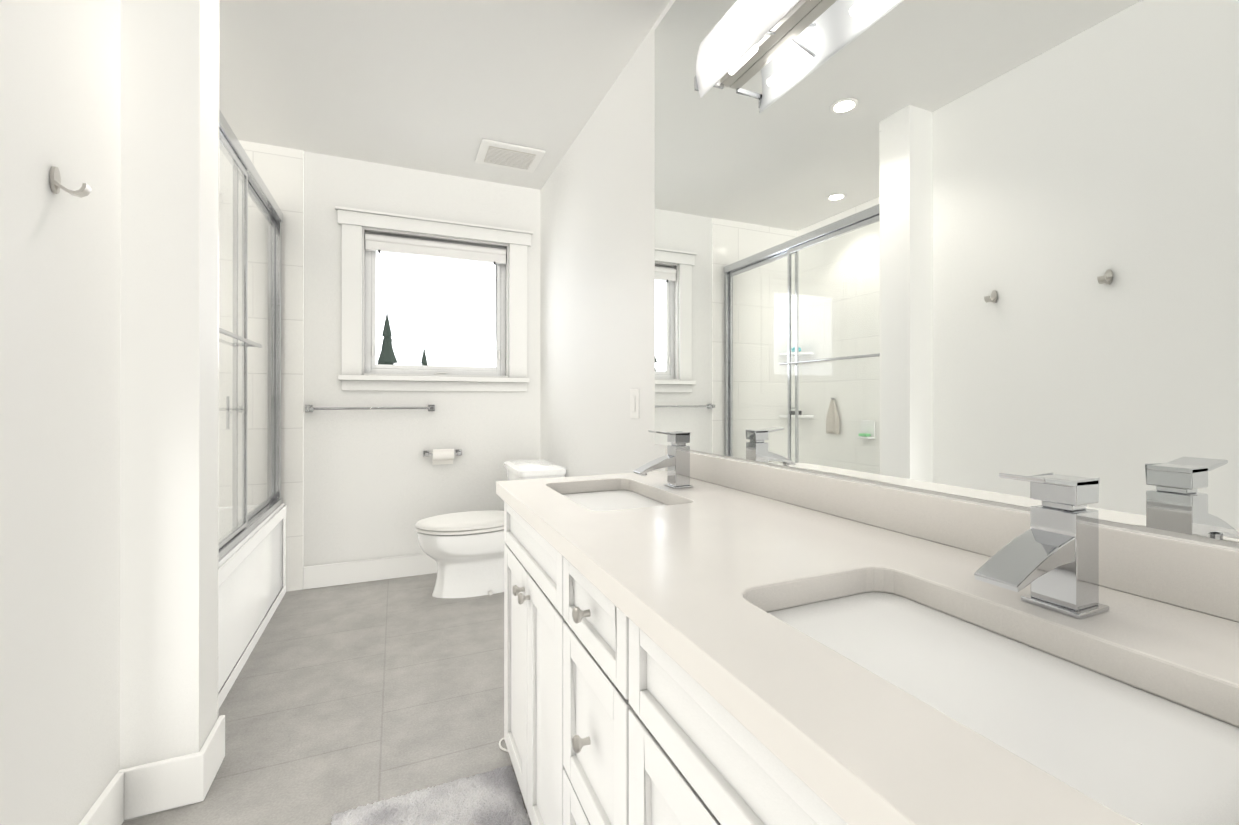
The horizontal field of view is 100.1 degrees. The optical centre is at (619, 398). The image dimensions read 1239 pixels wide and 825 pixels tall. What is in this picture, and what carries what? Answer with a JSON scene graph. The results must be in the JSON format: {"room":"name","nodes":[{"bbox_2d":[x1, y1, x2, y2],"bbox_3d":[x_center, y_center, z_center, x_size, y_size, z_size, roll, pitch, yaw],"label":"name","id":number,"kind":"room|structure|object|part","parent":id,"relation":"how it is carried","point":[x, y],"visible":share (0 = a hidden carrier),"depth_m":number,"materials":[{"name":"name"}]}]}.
{"room":"bathroom","nodes":[
{"label":"bathroom","id":0,"kind":"room"},
{"bbox_2d":[0,0,217,824],"bbox_3d":[-0.978,-0.169,-0.156,0.945,2.490,3.294,0,0,-23],"label":"wall","id":1,"kind":"structure","parent":0,"point":[108,456],"depth_m":1.26,"materials":[{"name":"paint"}]},
{"bbox_2d":[50,166,91,197],"bbox_3d":[-1.144,-0.452,1.083,0.056,0.056,0.024,0,0,-23],"label":"wall hook","id":2,"kind":"object","parent":1,"relation":"attached to","point":[84,190],"visible":1,"depth_m":1.07,"materials":[{"name":"silver metal"}]},
{"bbox_2d":[79,715,224,824],"bbox_3d":[-0.637,1.013,0.053,0.182,0.127,3.214,0,0,-23],"label":"baseboard","id":3,"kind":"structure","parent":1,"relation":"attached to","point":[134,792],"depth_m":1.35,"materials":[{"name":"paint"}]},
{"bbox_2d":[217,0,218,719],"bbox_3d":[-1.580,-0.166,1.384,0.832,2.489,0.012,0,0,-23],"label":"wall tile","id":4,"kind":"structure","parent":1,"relation":"attached to","point":[218,373],"depth_m":1.55,"materials":[{"name":"white tile"}]},
{"bbox_2d":[122,573,530,824],"bbox_3d":[-0.621,1.103,0.883,2.425,0.050,4.925,0,0,-23],"label":"floor","id":5,"kind":"structure","parent":0,"point":[341,698],"depth_m":1.82,"materials":[{"name":"tile"}]},
{"bbox_2d":[218,109,285,709],"bbox_3d":[-1.904,0.022,2.070,0.781,2.115,1.508,0,0,-23],"label":"bathtub","id":6,"kind":"object","parent":5,"relation":"on","point":[252,559],"visible":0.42,"depth_m":2.31,"materials":[{"name":"glass"}]},
{"bbox_3d":[-1.661,0.060,2.220,0.036,0.140,0.012,0,0,-23],"label":"door pull","id":7,"kind":"part","parent":6,"relation":"part of","materials":[{"name":"silver metal"}]},
{"bbox_3d":[-1.465,-0.212,1.890,0.006,1.489,0.731,0,0,-23],"label":"door glass","id":8,"kind":"part","parent":6,"relation":"part of","materials":[{"name":"clear glass"}]},
{"bbox_3d":[-1.465,-0.217,1.891,0.016,1.532,0.761,0,0,-23],"label":"door frame","id":9,"kind":"part","parent":6,"relation":"part of","materials":[{"name":"silver metal"}]},
{"bbox_3d":[-1.571,0.836,2.213,0.010,0.488,1.487,0,0,-23],"label":"apron panel","id":10,"kind":"part","parent":6,"relation":"part of","materials":[{"name":"plastic"}]},
{"bbox_3d":[-1.760,-0.216,2.515,0.016,1.532,0.740,0,0,-23],"label":"door frame","id":11,"kind":"part","parent":6,"relation":"part of","materials":[{"name":"clear glass"}]},
{"bbox_3d":[-1.760,-0.211,2.515,0.006,1.489,0.710,0,0,-23],"label":"door glass","id":12,"kind":"part","parent":6,"relation":"part of","materials":[{"name":"clear glass"}]},
{"bbox_2d":[331,765,529,824],"bbox_3d":[-0.372,1.065,1.069,0.470,0.023,0.798,0,0,-23],"label":"bath rug","id":13,"kind":"object","parent":5,"relation":"on","point":[494,796],"visible":0.98,"depth_m":1.35,"materials":[{"name":"grey fabric"}]},
{"bbox_2d":[415,459,565,597],"bbox_3d":[-0.746,0.734,2.972,0.790,0.695,0.476,0,0,-23],"label":"toilet","id":14,"kind":"object","parent":5,"relation":"on","point":[464,551],"visible":0.6,"depth_m":2.82,"materials":[{"name":"ceramic"}]},
{"bbox_3d":[-0.858,0.681,2.924,0.547,0.028,0.392,0,0,-23],"label":"lid","id":15,"kind":"part","parent":14,"relation":"part of","materials":[{"name":"white plastic"}]},
{"bbox_3d":[-0.859,0.708,2.923,0.541,0.018,0.390,0,0,-23],"label":"seat","id":16,"kind":"part","parent":14,"relation":"part of","materials":[{"name":"white plastic"}]},
{"bbox_3d":[-0.848,0.900,2.928,0.555,0.363,0.382,0,0,-23],"label":"bowl","id":17,"kind":"part","parent":14,"relation":"part of","materials":[{"name":"ceramic"}]},
{"bbox_3d":[-0.510,0.406,3.074,0.276,0.039,0.476,0,0,-23],"label":"tank lid","id":18,"kind":"part","parent":14,"relation":"part of","materials":[{"name":"ceramic"}]},
{"bbox_3d":[-0.506,0.574,3.075,0.258,0.295,0.450,0,0,-23],"label":"tank","id":19,"kind":"part","parent":14,"relation":"part of","materials":[{"name":"ceramic"}]},
{"bbox_2d":[499,738,507,751],"bbox_3d":[-0.317,1.062,1.609,0.106,0.031,0.104,0,0,-23],"label":"cord","id":20,"kind":"object","parent":5,"relation":"on","point":[502,748],"visible":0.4,"depth_m":1.60,"materials":[{"name":"white plastic"}]},
{"bbox_2d":[496,490,863,824],"bbox_3d":[0.283,0.684,0.813,0.617,0.787,1.920,0,0,-23],"label":"bathroom vanity","id":21,"kind":"object","parent":5,"relation":"on","point":[605,723],"depth_m":0.80,"materials":[{"name":"paint"}]},
{"bbox_2d":[496,473,1238,824],"bbox_3d":[0.286,0.271,0.815,0.609,0.038,1.960,0,0,-23],"label":"countertop","id":22,"kind":"structure","parent":21,"relation":"on","point":[699,568],"depth_m":0.56,"materials":[{"name":"beige stone"}]},
{"bbox_2d":[560,486,667,509],"bbox_3d":[-0.018,0.366,1.413,0.325,0.173,0.480,0,0,-23],"label":"sink","id":23,"kind":"object","parent":22,"relation":"in","point":[598,497],"depth_m":1.53,"materials":[{"name":"white ceramic"}]},
{"bbox_2d":[632,430,691,489],"bbox_3d":[0.123,0.172,1.474,0.164,0.163,0.062,0,0,-23],"label":"faucet","id":24,"kind":"object","parent":22,"relation":"on","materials":[{"name":"silver metal"}]},
{"bbox_2d":[764,578,1238,824],"bbox_3d":[0.359,0.364,0.537,0.325,0.173,0.480,0,0,-23],"label":"sink","id":25,"kind":"object","parent":22,"relation":"in","point":[1169,755],"depth_m":0.50,"materials":[{"name":"white ceramic"}]},
{"bbox_2d":[968,473,1115,617],"bbox_3d":[0.494,0.171,0.612,0.164,0.163,0.062,0,0,-23],"label":"faucet","id":26,"kind":"object","parent":22,"relation":"on","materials":[{"name":"silver metal"}]},
{"bbox_2d":[303,151,539,566],"bbox_3d":[-1.575,-0.163,3.101,2.225,2.490,0.100,0,0,-23],"label":"wall","id":27,"kind":"structure","parent":0,"point":[376,484],"depth_m":3.13,"materials":[{"name":"paint"}]},
{"bbox_2d":[219,140,303,591],"bbox_3d":[-2.179,-0.163,2.780,0.836,2.489,0.012,0,0,-23],"label":"wall tile","id":28,"kind":"structure","parent":27,"relation":"attached to","point":[280,170],"depth_m":2.91,"materials":[{"name":"white tile"}]},
{"bbox_2d":[303,553,436,588],"bbox_3d":[-1.173,1.018,3.208,1.350,0.127,0.018,0,0,-23],"label":"baseboard","id":29,"kind":"structure","parent":27,"relation":"attached to","point":[327,575],"depth_m":3.05,"materials":[{"name":"paint"}]},
{"bbox_2d":[305,405,434,411],"bbox_3d":[-1.456,0.057,3.059,0.697,0.040,0.070,0,0,-23],"label":"towel bar","id":30,"kind":"object","parent":27,"relation":"attached to","point":[309,408],"visible":1,"depth_m":3.01,"materials":[{"name":"silver metal"}]},
{"bbox_2d":[335,206,532,391],"bbox_3d":[-1.126,-0.578,3.262,1.159,1.060,0.150,0,0,-23],"label":"window unit","id":31,"kind":"structure","parent":27,"relation":"in","point":[394,244],"depth_m":3.21,"materials":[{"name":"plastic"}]},
{"bbox_3d":[-1.152,-0.576,3.303,0.728,0.740,0.004,0,0,-23],"label":"glass","id":32,"kind":"part","parent":31,"relation":"part of","materials":[{"name":"clear glass"}]},
{"bbox_2d":[362,227,508,377],"bbox_3d":[-1.130,-0.576,3.252,0.870,0.882,0.085,0,0,-23],"label":"liner","id":33,"kind":"object","parent":27,"relation":"attached to","point":[401,233],"visible":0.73,"depth_m":3.22,"materials":[{"name":"paint"}]},
{"bbox_2d":[423,449,460,464],"bbox_3d":[-1.089,0.358,3.201,0.227,0.097,0.098,0,0,-23],"label":"toilet paper holder","id":34,"kind":"object","parent":27,"relation":"attached to","point":[442,456],"visible":1,"depth_m":3.17,"materials":[{"name":"white paper"}]},
{"bbox_2d":[219,0,670,189],"bbox_3d":[-0.621,-1.437,0.888,2.425,0.050,4.925,0,0,-23],"label":"ceiling","id":35,"kind":"structure","parent":0,"point":[446,87],"depth_m":2.25,"materials":[{"name":"paint"}]},
{"bbox_2d":[475,139,544,172],"bbox_3d":[-0.637,-1.399,3.006,0.350,0.019,0.290,0,0,-23],"label":"ceiling vent","id":36,"kind":"object","parent":35,"relation":"in","point":[507,155],"visible":1,"depth_m":2.98,"materials":[{"name":"white plastic"}]},
{"bbox_2d":[540,0,1238,548],"bbox_3d":[0.447,-0.166,1.345,0.100,2.490,4.925,0,0,-23],"label":"wall","id":37,"kind":"structure","parent":0,"point":[596,276],"depth_m":2.40,"materials":[{"name":"paint"}]},
{"bbox_2d":[630,389,638,418],"bbox_3d":[0.059,0.021,2.108,0.008,0.118,0.075,0,0,-23],"label":"switch plate","id":38,"kind":"object","parent":37,"relation":"attached to","point":[634,403],"visible":1,"depth_m":2.09,"materials":[{"name":"white plastic"}]},
{"bbox_2d":[655,0,1238,542],"bbox_3d":[0.531,-0.607,0.868,0.123,1.545,2.281,0,0,-23],"label":"mirror","id":39,"kind":"object","parent":37,"relation":"attached to","point":[971,248],"visible":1,"depth_m":0.89,"materials":[{"name":"silver mirror"}]},
{"bbox_2d":[694,0,820,97],"bbox_3d":[0.435,-0.922,1.083,0.118,0.153,0.870,0,0,-23],"label":"light","id":40,"kind":"object","parent":39,"relation":"attached to","point":[754,39],"depth_m":1.30,"materials":[{"name":"white glass"}]},
{"bbox_2d":[692,452,1238,621],"bbox_3d":[0.557,0.213,0.932,0.020,0.080,1.960,0,0,-23],"label":"backsplash","id":41,"kind":"structure","parent":37,"relation":"attached to","point":[1196,575],"depth_m":0.86,"materials":[{"name":"beige stone"}]},
{"label":"outside","id":42,"kind":"structure","parent":0,"visible":0},
{"bbox_2d":[376,251,495,366],"bbox_3d":[-27.720,-23.809,64.316,240.000,130.000,0.001,0,0,-23],"label":"sky","id":43,"kind":"structure","parent":42,"point":[392,267],"depth_m":66.22,"materials":[{"name":"white"}]},
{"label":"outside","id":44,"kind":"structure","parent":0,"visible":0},
{"bbox_2d":[377,313,397,364],"bbox_3d":[-16.275,1.842,36.618,4.964,16.000,4.892,0,0,-23],"label":"tree","id":45,"kind":"object","parent":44,"point":[388,349],"depth_m":36.25,"materials":[{"name":"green plant"}]},
{"bbox_2d":[421,348,427,365],"bbox_3d":[-14.039,2.243,37.554,3.518,12.000,3.354,0,0,-23],"label":"tree","id":46,"kind":"object","parent":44,"point":[423,360],"depth_m":37.37,"materials":[{"name":"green plant"}]}
]}

